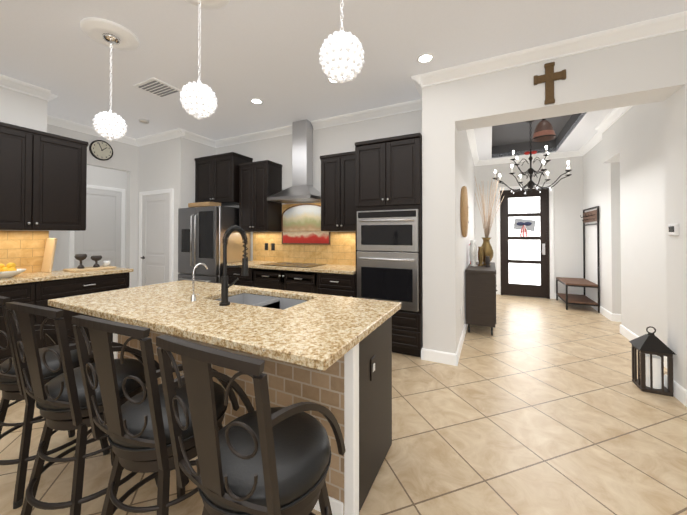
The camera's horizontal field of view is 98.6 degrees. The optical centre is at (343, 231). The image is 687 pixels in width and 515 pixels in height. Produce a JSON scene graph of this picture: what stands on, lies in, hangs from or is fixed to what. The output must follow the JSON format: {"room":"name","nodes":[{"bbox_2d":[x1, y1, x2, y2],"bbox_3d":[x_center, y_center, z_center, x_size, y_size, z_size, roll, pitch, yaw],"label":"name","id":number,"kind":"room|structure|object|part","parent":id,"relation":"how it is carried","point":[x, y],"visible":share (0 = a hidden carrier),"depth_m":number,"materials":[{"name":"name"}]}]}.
{"room":"kitchen","nodes":[
{"label":"kitchen","id":0,"kind":"room"},
{"bbox_2d":[0,86,46,230],"bbox_3d":[-5.045,-0.161,1.872,1.120,3.080,4.320,0,-1,26],"label":"wall","id":1,"kind":"structure","parent":0,"point":[22,110],"depth_m":3.38,"materials":[{"name":"paint"}]},
{"bbox_2d":[0,230,48,272],"bbox_3d":[-4.413,0.216,1.844,0.012,0.485,3.840,0,-1,26],"label":"backsplash","id":2,"kind":"structure","parent":1,"relation":"attached to","point":[23,249],"depth_m":3.37,"materials":[{"name":"tile"}]},
{"bbox_2d":[0,74,50,100],"bbox_3d":[-4.501,-1.654,1.619,0.095,0.100,4.320,0,-1,26],"label":"crown molding","id":3,"kind":"structure","parent":1,"relation":"attached to","point":[7,82],"depth_m":3.35,"materials":[{"name":"white paint"}]},
{"bbox_2d":[0,122,87,229],"bbox_3d":[-3.531,-0.560,3.247,0.350,1.090,1.018,0,-1,26],"label":"upper cabinet","id":4,"kind":"object","parent":1,"relation":"attached to","point":[43,180],"depth_m":3.26,"materials":[{"name":"black wood"}]},
{"bbox_2d":[47,94,57,101],"bbox_3d":[-4.008,-1.628,3.839,1.000,0.100,0.095,0,-1,26],"label":"crown molding","id":5,"kind":"structure","parent":1,"relation":"attached to","point":[52,96],"depth_m":3.62,"materials":[{"name":"white paint"}]},
{"bbox_2d":[46,124,137,287],"bbox_3d":[-4.151,-0.127,4.789,0.120,3.080,1.700,0,-1,26],"label":"wall","id":6,"kind":"structure","parent":0,"point":[124,158],"depth_m":5.29,"materials":[{"name":"paint"}]},
{"bbox_2d":[47,115,138,146],"bbox_3d":[-4.082,-1.618,4.705,0.095,0.100,1.580,0,-1,26],"label":"crown molding","id":7,"kind":"structure","parent":6,"relation":"attached to","point":[63,123],"depth_m":4.61,"materials":[{"name":"white paint"}]},
{"bbox_2d":[89,140,112,160],"bbox_3d":[-4.015,-1.346,4.903,0.042,0.332,0.332,0,-1,26],"label":"wall clock","id":8,"kind":"object","parent":6,"relation":"attached to","point":[102,150],"visible":0.98,"depth_m":4.89,"materials":[{"name":"metal"}]},
{"bbox_2d":[61,165,126,269],"bbox_3d":[-5.314,-0.115,5.820,0.120,3.080,2.690,0,-1,26],"label":"wall","id":9,"kind":"structure","parent":0,"point":[100,176],"depth_m":6.17,"materials":[{"name":"paint"}]},
{"bbox_2d":[69,184,124,267],"bbox_3d":[-5.046,0.244,6.113,0.075,2.370,0.960,0,-1,26],"label":"hall door","id":10,"kind":"structure","parent":9,"relation":"in","point":[103,234],"depth_m":6.17,"materials":[{"name":"white wood"}]},
{"bbox_2d":[137,137,186,286],"bbox_3d":[-3.209,-0.122,5.202,1.200,3.080,0.120,0,-1,26],"label":"wall","id":11,"kind":"structure","parent":0,"point":[162,165],"depth_m":5.04,"materials":[{"name":"paint"}]},
{"bbox_2d":[139,188,173,285],"bbox_3d":[-3.274,0.352,5.110,0.940,2.130,0.075,0,-1,26],"label":"pantry door","id":12,"kind":"structure","parent":11,"relation":"in","point":[156,228],"depth_m":5.12,"materials":[{"name":"white wood"}]},
{"bbox_2d":[136,128,184,145],"bbox_3d":[-3.212,-1.613,5.101,1.300,0.100,0.095,0,-1,26],"label":"crown molding","id":13,"kind":"structure","parent":11,"relation":"attached to","point":[164,136],"depth_m":5.04,"materials":[{"name":"white paint"}]},
{"bbox_2d":[187,139,215,207],"bbox_3d":[-2.542,-0.121,5.329,0.120,3.080,0.700,0,-1,26],"label":"wall","id":14,"kind":"structure","parent":0,"point":[196,150],"depth_m":5.09,"materials":[{"name":"paint"}]},
{"bbox_2d":[182,130,215,147],"bbox_3d":[-2.500,-1.612,5.191,0.095,0.100,0.700,0,-1,26],"label":"crown molding","id":15,"kind":"structure","parent":14,"relation":"attached to","point":[198,138],"depth_m":5.15,"materials":[{"name":"white paint"}]},
{"bbox_2d":[216,110,421,260],"bbox_3d":[-0.605,-0.128,4.689,3.920,3.080,0.120,0,-1,26],"label":"wall","id":16,"kind":"structure","parent":0,"point":[343,138],"depth_m":4.47,"materials":[{"name":"paint"}]},
{"bbox_2d":[194,152,252,205],"bbox_3d":[-2.076,-0.864,5.085,0.914,0.800,0.478,0,-1,26],"label":"upper cabinet","id":17,"kind":"object","parent":16,"relation":"attached to","point":[217,178],"visible":0.85,"depth_m":4.87,"materials":[{"name":"black wood"}]},
{"bbox_2d":[215,125,291,147],"bbox_3d":[-1.570,-1.614,5.066,1.870,0.100,0.095,0,-1,26],"label":"crown molding","id":18,"kind":"structure","parent":16,"relation":"attached to","point":[270,133],"depth_m":5.03,"materials":[{"name":"white paint"}]},
{"bbox_2d":[238,160,281,231],"bbox_3d":[-1.354,-0.542,4.771,0.614,1.090,0.388,0,-1,26],"label":"upper cabinet","id":19,"kind":"object","parent":16,"relation":"attached to","point":[260,182],"visible":0.98,"depth_m":4.63,"materials":[{"name":"black wood"}]},
{"bbox_2d":[267,119,320,203],"bbox_3d":[-0.689,-1.059,4.407,0.760,1.224,0.460,0,-1,26],"label":"range hood","id":20,"kind":"object","parent":16,"relation":"attached to","point":[301,189],"visible":0.9,"depth_m":4.43,"materials":[{"name":"silver metal"}]},
{"bbox_2d":[282,202,320,231],"bbox_3d":[-0.590,-0.219,4.585,0.920,0.440,0.034,0,-1,26],"label":"tile mural","id":21,"kind":"object","parent":16,"relation":"attached to","point":[301,217],"visible":0.67,"depth_m":4.61,"materials":[{"name":"tile"}]},
{"bbox_2d":[253,231,355,265],"bbox_3d":[-0.578,0.248,4.580,2.180,0.485,0.023,0,-1,26],"label":"backsplash","id":22,"kind":"structure","parent":16,"relation":"attached to","point":[340,249],"depth_m":4.58,"materials":[{"name":"tile"}]},
{"bbox_2d":[282,232,329,244],"bbox_3d":[-0.596,0.103,4.580,0.890,0.195,0.018,0,-1,26],"label":"tile mural","id":23,"kind":"object","parent":22,"relation":"attached to","point":[318,238],"visible":0.96,"depth_m":4.56,"materials":[{"name":"red tile"}]},
{"bbox_2d":[320,151,355,230],"bbox_3d":[0.025,-0.525,4.085,0.634,1.040,0.388,0,-1,26],"label":"upper cabinet","id":24,"kind":"object","parent":16,"relation":"attached to","point":[338,210],"visible":0.83,"depth_m":3.96,"materials":[{"name":"black wood"}]},
{"bbox_2d":[311,99,421,129],"bbox_3d":[0.314,-1.625,4.129,1.760,0.100,0.095,0,-1,26],"label":"crown molding","id":25,"kind":"structure","parent":16,"relation":"attached to","point":[399,108],"depth_m":4.10,"materials":[{"name":"white paint"}]},
{"bbox_2d":[0,294,686,514],"bbox_3d":[-0.593,1.423,3.034,11.400,0.060,10.800,0,-1,26],"label":"floor","id":26,"kind":"structure","parent":0,"point":[537,406],"depth_m":1.97,"materials":[{"name":"tile"}]},
{"bbox_2d":[0,281,47,363],"bbox_3d":[-3.615,0.949,2.756,0.620,0.880,0.996,0,-1,26],"label":"base cabinet","id":27,"kind":"object","parent":26,"relation":"on","point":[40,293],"depth_m":2.94,"materials":[{"name":"black wood"}]},
{"bbox_2d":[0,267,133,284],"bbox_3d":[-3.992,0.480,1.972,0.650,0.040,4.450,0,-1,26],"label":"countertop","id":28,"kind":"structure","parent":27,"relation":"on","point":[35,277],"depth_m":3.26,"materials":[{"name":"stone"}]},
{"bbox_2d":[0,263,25,277],"bbox_3d":[-3.455,0.397,3.018,0.300,0.151,0.300,0,-1,26],"label":"fruit bowl","id":29,"kind":"object","parent":28,"relation":"on","point":[9,270],"visible":1,"depth_m":3.00,"materials":[{"name":"white ceramic"}]},
{"bbox_2d":[41,238,56,272],"bbox_3d":[-3.463,0.279,3.475,0.220,0.398,0.071,0,-1,26],"label":"cutting board","id":30,"kind":"object","parent":28,"relation":"on","point":[49,255],"visible":1,"depth_m":3.45,"materials":[{"name":"brown wood"}]},
{"bbox_2d":[63,254,115,271],"bbox_3d":[-3.183,0.381,3.721,0.280,0.200,0.440,0,-1,26],"label":"decorative tray","id":31,"kind":"object","parent":28,"relation":"on","point":[95,266],"visible":1,"depth_m":3.65,"materials":[{"name":"brown wood"}]},
{"bbox_2d":[0,296,109,508],"bbox_3d":[-1.741,0.845,1.720,0.497,1.066,0.544,0,-1,26],"label":"bar stool","id":32,"kind":"object","parent":26,"relation":"on","point":[11,388],"visible":0.46,"depth_m":1.55,"materials":[{"name":"brown metal"}]},
{"bbox_2d":[6,302,157,514],"bbox_3d":[-1.258,0.843,1.479,0.497,1.066,0.544,0,-1,26],"label":"bar stool","id":33,"kind":"object","parent":26,"relation":"on","point":[61,403],"visible":0.65,"depth_m":1.30,"materials":[{"name":"brown metal"}]},
{"bbox_2d":[44,272,129,346],"bbox_3d":[-3.236,0.958,3.518,0.620,0.880,0.938,0,-1,26],"label":"base cabinet","id":34,"kind":"object","parent":26,"relation":"on","point":[61,288],"depth_m":3.32,"materials":[{"name":"black wood"}]},
{"bbox_2d":[72,315,239,514],"bbox_3d":[-0.743,0.840,1.246,0.497,1.066,0.544,0,-1,26],"label":"bar stool","id":35,"kind":"object","parent":26,"relation":"on","point":[135,429],"visible":0.81,"depth_m":1.07,"materials":[{"name":"brown metal"}]},
{"bbox_2d":[178,206,250,283],"bbox_3d":[-2.159,0.514,4.907,0.885,1.800,0.781,0,-1,26],"label":"refrigerator","id":36,"kind":"object","parent":26,"relation":"on","point":[201,231],"visible":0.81,"depth_m":4.59,"materials":[{"name":"silver metal"}]},
{"bbox_2d":[188,202,220,207],"bbox_3d":[-2.246,-0.424,4.783,0.500,0.075,0.240,0,-1,26],"label":"basket","id":37,"kind":"object","parent":36,"relation":"on","point":[200,204],"visible":0.81,"depth_m":4.67,"materials":[{"name":"wicker"}]},
{"bbox_2d":[227,267,254,286],"bbox_3d":[-1.406,0.972,4.650,0.609,0.880,0.620,0,-1,26],"label":"base cabinet","id":38,"kind":"object","parent":26,"relation":"on","point":[233,273],"depth_m":4.37,"materials":[{"name":"black wood"}]},
{"bbox_2d":[156,334,345,514],"bbox_3d":[-0.273,0.837,1.001,0.498,1.066,0.544,0,-1,26],"label":"bar stool","id":39,"kind":"object","parent":26,"relation":"on","point":[264,458],"visible":1,"depth_m":0.84,"materials":[{"name":"brown metal"}]},
{"bbox_2d":[113,293,391,514],"bbox_3d":[-0.720,0.943,2.112,2.058,0.878,0.650,0,-1,26],"label":"kitchen island","id":40,"kind":"object","parent":26,"relation":"on","point":[351,390],"visible":0.33,"depth_m":1.53,"materials":[{"name":"stone"}]},
{"bbox_2d":[48,280,400,370],"bbox_3d":[-0.807,0.480,1.951,2.150,0.040,0.990,0,-1,26],"label":"island countertop","id":41,"kind":"structure","parent":40,"relation":"on","point":[322,332],"depth_m":1.58,"materials":[{"name":"beige stone"}]},
{"bbox_2d":[190,263,207,300],"bbox_3d":[-0.963,0.338,1.998,0.071,0.246,0.133,0,-1,26],"label":"tap","id":42,"kind":"object","parent":41,"relation":"on","point":[193,296],"visible":1,"depth_m":1.96,"materials":[{"name":"silver metal"}]},
{"bbox_2d":[219,225,248,305],"bbox_3d":[-0.670,0.210,1.902,0.146,0.500,0.224,0,-1,26],"label":"faucet","id":43,"kind":"object","parent":41,"relation":"on","point":[225,286],"visible":1,"depth_m":1.85,"materials":[{"name":"black metal"}]},
{"bbox_2d":[255,268,322,293],"bbox_3d":[-0.668,0.967,4.283,1.158,0.880,0.620,0,-1,26],"label":"base cabinet","id":44,"kind":"object","parent":26,"relation":"on","point":[298,281],"depth_m":3.97,"materials":[{"name":"black wood"}]},
{"bbox_2d":[227,260,355,274],"bbox_3d":[-0.716,0.507,4.301,2.180,0.040,0.640,0,-1,26],"label":"countertop","id":45,"kind":"structure","parent":44,"relation":"on","point":[340,269],"depth_m":3.96,"materials":[{"name":"stone"}]},
{"bbox_2d":[260,262,325,267],"bbox_3d":[-0.732,0.482,4.303,0.830,0.011,0.490,0,-1,26],"label":"cooktop","id":46,"kind":"object","parent":45,"relation":"in","point":[294,264],"visible":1,"depth_m":4.28,"materials":[{"name":"black glass"}]},
{"bbox_2d":[323,273,355,297],"bbox_3d":[0.008,0.963,3.946,0.583,0.880,0.620,0,-1,26],"label":"base cabinet","id":47,"kind":"object","parent":26,"relation":"on","point":[344,285],"depth_m":3.63,"materials":[{"name":"black wood"}]},
{"bbox_2d":[355,133,422,356],"bbox_3d":[0.608,0.165,3.620,0.780,2.470,0.686,0,-1,26],"label":"tall cabinet","id":48,"kind":"object","parent":26,"relation":"on","point":[388,188],"visible":0.77,"depth_m":3.33,"materials":[{"name":"black wood"}]},
{"bbox_2d":[465,262,496,335],"bbox_3d":[2.177,0.974,4.621,0.401,0.875,1.400,0,-1,26],"label":"console table","id":49,"kind":"object","parent":26,"relation":"on","point":[481,285],"visible":0.98,"depth_m":4.02,"materials":[{"name":"brown wood"}]},
{"bbox_2d":[469,240,489,266],"bbox_3d":[2.097,0.335,4.557,0.300,0.400,0.209,0,-1,26],"label":"figurine","id":50,"kind":"object","parent":49,"relation":"on","point":[473,251],"visible":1,"depth_m":4.52,"materials":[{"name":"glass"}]},
{"bbox_2d":[481,237,493,264],"bbox_3d":[2.280,0.317,4.712,0.204,0.440,0.204,0,-1,26],"label":"brass vase","id":51,"kind":"object","parent":49,"relation":"on","point":[487,248],"visible":0.67,"depth_m":4.65,"materials":[{"name":"gold metal"}]},
{"bbox_2d":[475,172,503,237],"bbox_3d":[2.326,-0.416,4.704,0.422,1.029,0.507,0,-1,26],"label":"dried branches","id":52,"kind":"object","parent":51,"relation":"in","point":[487,231],"visible":0.98,"depth_m":4.69,"materials":[{"name":"beige plant"}]},
{"bbox_2d":[556,206,599,312],"bbox_3d":[4.445,0.493,5.654,0.480,1.861,0.905,0,-1,26],"label":"hall tree","id":53,"kind":"object","parent":26,"relation":"on","point":[583,282],"visible":1,"depth_m":5.43,"materials":[{"name":"wood"}]},
{"bbox_2d":[629,326,675,396],"bbox_3d":[2.717,1.114,2.608,0.230,0.548,0.230,0,-1,26],"label":"lantern","id":54,"kind":"object","parent":26,"relation":"on","point":[652,349],"visible":1,"depth_m":2.55,"materials":[{"name":"black metal"}]},
{"bbox_2d":[0,0,686,160],"bbox_3d":[-0.622,-1.868,3.014,11.400,0.360,10.670,0,-1,26],"label":"ceiling","id":55,"kind":"structure","parent":0,"point":[267,52],"depth_m":2.78,"materials":[{"name":"paint"}]},
{"bbox_2d":[80,17,139,140],"bbox_3d":[-1.996,-1.232,2.534,0.400,0.922,0.400,0,-1,26],"label":"pendant light","id":56,"kind":"object","parent":55,"relation":"hanging from","point":[108,33],"visible":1,"depth_m":2.48,"materials":[{"name":"white glass"}]},
{"bbox_2d":[139,119,148,123],"bbox_3d":[-3.001,-1.653,4.447,0.130,0.037,0.130,0,-1,26],"label":"smoke detector","id":57,"kind":"object","parent":55,"relation":"attached to","point":[144,121],"visible":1,"depth_m":4.41,"materials":[{"name":"white plastic"}]},
{"bbox_2d":[133,77,180,96],"bbox_3d":[-2.177,-1.675,3.456,0.380,0.016,0.320,0,-1,26],"label":"ceiling vent","id":58,"kind":"object","parent":55,"relation":"in","point":[156,87],"visible":1,"depth_m":3.43,"materials":[{"name":"silver metal"}]},
{"bbox_2d":[180,0,229,119],"bbox_3d":[-0.993,-1.233,2.035,0.400,0.932,0.400,0,-1,26],"label":"pendant light","id":59,"kind":"object","parent":55,"relation":"hanging from","point":[198,98],"visible":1,"depth_m":2.00,"materials":[{"name":"white glass"}]},
{"bbox_2d":[250,98,263,104],"bbox_3d":[-1.117,-1.674,3.811,0.170,0.008,0.170,0,-1,26],"label":"recessed light","id":60,"kind":"object","parent":55,"relation":"in","point":[257,101],"visible":1,"depth_m":3.81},
{"bbox_2d":[327,76,339,83],"bbox_3d":[-0.101,-1.681,3.272,0.170,0.008,0.170,0,-1,26],"label":"recessed light","id":61,"kind":"object","parent":55,"relation":"in","point":[330,81],"visible":0.4,"depth_m":3.31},
{"bbox_2d":[319,0,363,82],"bbox_3d":[-0.008,-1.239,1.545,0.400,0.932,0.400,0,-1,26],"label":"pendant light","id":62,"kind":"object","parent":55,"relation":"hanging from","point":[340,55],"visible":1,"depth_m":1.48,"materials":[{"name":"white glass"}]},
{"bbox_2d":[416,53,433,63],"bbox_3d":[0.798,-1.685,2.880,0.170,0.008,0.170,0,-1,26],"label":"recessed light","id":63,"kind":"object","parent":55,"relation":"in","point":[424,58],"visible":1,"depth_m":2.88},
{"bbox_2d":[493,120,571,193],"bbox_3d":[3.245,-1.308,5.121,1.186,1.270,1.183,0,-1,26],"label":"chandelier","id":64,"kind":"object","parent":55,"relation":"hanging from","point":[530,184],"visible":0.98,"depth_m":5.09,"materials":[{"name":"metal"}]},
{"bbox_2d":[531,118,556,141],"bbox_3d":[2.537,-1.424,3.744,0.272,0.511,0.272,0,-1,26],"label":"pendant light","id":65,"kind":"object","parent":55,"relation":"hanging from","point":[544,131],"visible":0.9,"depth_m":3.69,"materials":[{"name":"metal"}]},
{"bbox_2d":[422,81,474,353],"bbox_3d":[2.008,-0.123,5.159,0.340,3.080,4.450,0,-1,26],"label":"wall","id":66,"kind":"structure","parent":0,"point":[441,228],"depth_m":3.18,"materials":[{"name":"paint"}]},
{"bbox_2d":[411,74,421,97],"bbox_3d":[0.929,-1.632,3.496,0.095,0.100,0.680,0,-1,26],"label":"crown molding","id":67,"kind":"structure","parent":66,"relation":"attached to","point":[416,79],"depth_m":3.22,"materials":[{"name":"white paint"}]},
{"bbox_2d":[456,321,467,365],"bbox_3d":[2.137,1.356,5.001,0.016,0.120,4.346,0,-1,26],"label":"baseboard","id":68,"kind":"structure","parent":66,"relation":"attached to","point":[459,348],"depth_m":3.49,"materials":[{"name":"white wood"}]},
{"bbox_2d":[460,186,467,236],"bbox_3d":[1.588,-0.258,3.867,0.066,0.676,0.676,0,-1,26],"label":"wall art","id":69,"kind":"object","parent":66,"relation":"attached to","point":[464,211],"visible":1,"depth_m":3.65,"materials":[{"name":"wood"}]},
{"bbox_2d":[466,129,478,165],"bbox_3d":[2.250,-1.613,5.173,0.095,0.100,4.000,0,-1,26],"label":"crown molding","id":70,"kind":"structure","parent":66,"relation":"attached to","point":[471,139],"depth_m":5.47,"materials":[{"name":"white paint"}]},
{"bbox_2d":[475,156,583,297],"bbox_3d":[4.038,-0.106,6.567,2.040,3.080,0.120,0,-1,26],"label":"wall","id":71,"kind":"structure","parent":0,"point":[568,223],"depth_m":6.24,"materials":[{"name":"paint"}]},
{"bbox_2d":[496,184,553,298],"bbox_3d":[3.960,0.213,6.474,1.080,2.440,0.090,0,-1,26],"label":"front door","id":72,"kind":"structure","parent":71,"relation":"in","point":[525,249],"depth_m":6.48,"materials":[{"name":"brown wood"}]},
{"bbox_2d":[475,151,581,165],"bbox_3d":[3.990,-1.597,6.488,2.040,0.100,0.095,0,-1,26],"label":"crown molding","id":73,"kind":"structure","parent":71,"relation":"attached to","point":[540,156],"depth_m":6.44,"materials":[{"name":"white paint"}]},
{"bbox_2d":[455,30,686,389],"bbox_3d":[3.054,-0.156,2.323,4.060,3.080,0.357,0,-1,26],"label":"wall","id":74,"kind":"structure","parent":0,"point":[647,70],"depth_m":2.57,"materials":[{"name":"paint"}]},
{"bbox_2d":[421,348,457,365],"bbox_3d":[1.014,1.334,3.143,0.372,0.120,0.016,0,-1,26],"label":"baseboard","id":75,"kind":"structure","parent":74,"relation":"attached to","point":[448,358],"depth_m":3.13,"materials":[{"name":"white wood"}]},
{"bbox_2d":[420,11,686,87],"bbox_3d":[2.760,-1.647,2.264,4.280,0.100,0.095,0,-1,26],"label":"crown molding","id":76,"kind":"structure","parent":74,"relation":"attached to","point":[664,25],"depth_m":2.64,"materials":[{"name":"white paint"}]},
{"bbox_2d":[668,224,678,235],"bbox_3d":[2.780,-0.014,2.489,0.027,0.100,0.120,0,-1,26],"label":"thermostat","id":77,"kind":"object","parent":74,"relation":"attached to","point":[673,229],"visible":1,"depth_m":2.46,"materials":[{"name":"white plastic"}]},
{"bbox_2d":[664,374,686,406],"bbox_3d":[2.776,1.326,2.459,0.016,0.120,0.362,0,-1,26],"label":"baseboard","id":78,"kind":"structure","parent":74,"relation":"attached to","point":[680,393],"depth_m":2.41,"materials":[{"name":"white wood"}]},
{"bbox_2d":[583,140,608,310],"bbox_3d":[4.686,-0.119,5.446,0.120,3.080,1.550,0,-1,26],"label":"wall","id":79,"kind":"structure","parent":0,"point":[595,180],"depth_m":5.32,"materials":[{"name":"paint"}]},
{"bbox_2d":[591,306,612,320],"bbox_3d":[4.569,1.360,5.344,0.016,0.120,1.566,0,-1,26],"label":"baseboard","id":80,"kind":"structure","parent":79,"relation":"attached to","point":[606,313],"depth_m":4.88,"materials":[{"name":"white paint"}]},
{"bbox_2d":[602,101,666,345],"bbox_3d":[3.948,-0.142,3.513,0.720,3.080,2.570,0,-1,26],"label":"wall","id":81,"kind":"structure","parent":0,"point":[642,221],"depth_m":3.60,"materials":[{"name":"paint"}]},
{"bbox_2d":[578,106,631,155],"bbox_3d":[3.946,-1.622,4.329,0.195,0.100,4.000,0,-1,26],"label":"crown molding","id":82,"kind":"structure","parent":81,"relation":"attached to","point":[609,120],"depth_m":4.53,"materials":[{"name":"white paint"}]},
{"bbox_3d":[4.537,-1.610,5.404,0.095,0.100,1.550,0,-1,26],"label":"foyer wall crown molding","id":83,"kind":"part","parent":82,"relation":"part of","materials":[{"name":"white paint"}]},
{"bbox_2d":[612,313,620,321],"bbox_3d":[4.454,1.350,4.535,0.500,0.120,0.016,0,-1,26],"label":"baseboard","id":84,"kind":"structure","parent":81,"relation":"attached to","point":[616,317],"depth_m":4.62,"materials":[{"name":"white paint"}]},
{"bbox_2d":[620,324,666,367],"bbox_3d":[3.439,1.336,3.299,0.016,0.120,1.766,0,-1,26],"label":"baseboard","id":85,"kind":"structure","parent":81,"relation":"attached to","point":[628,334],"depth_m":3.80,"materials":[{"name":"white wood"}]}
]}

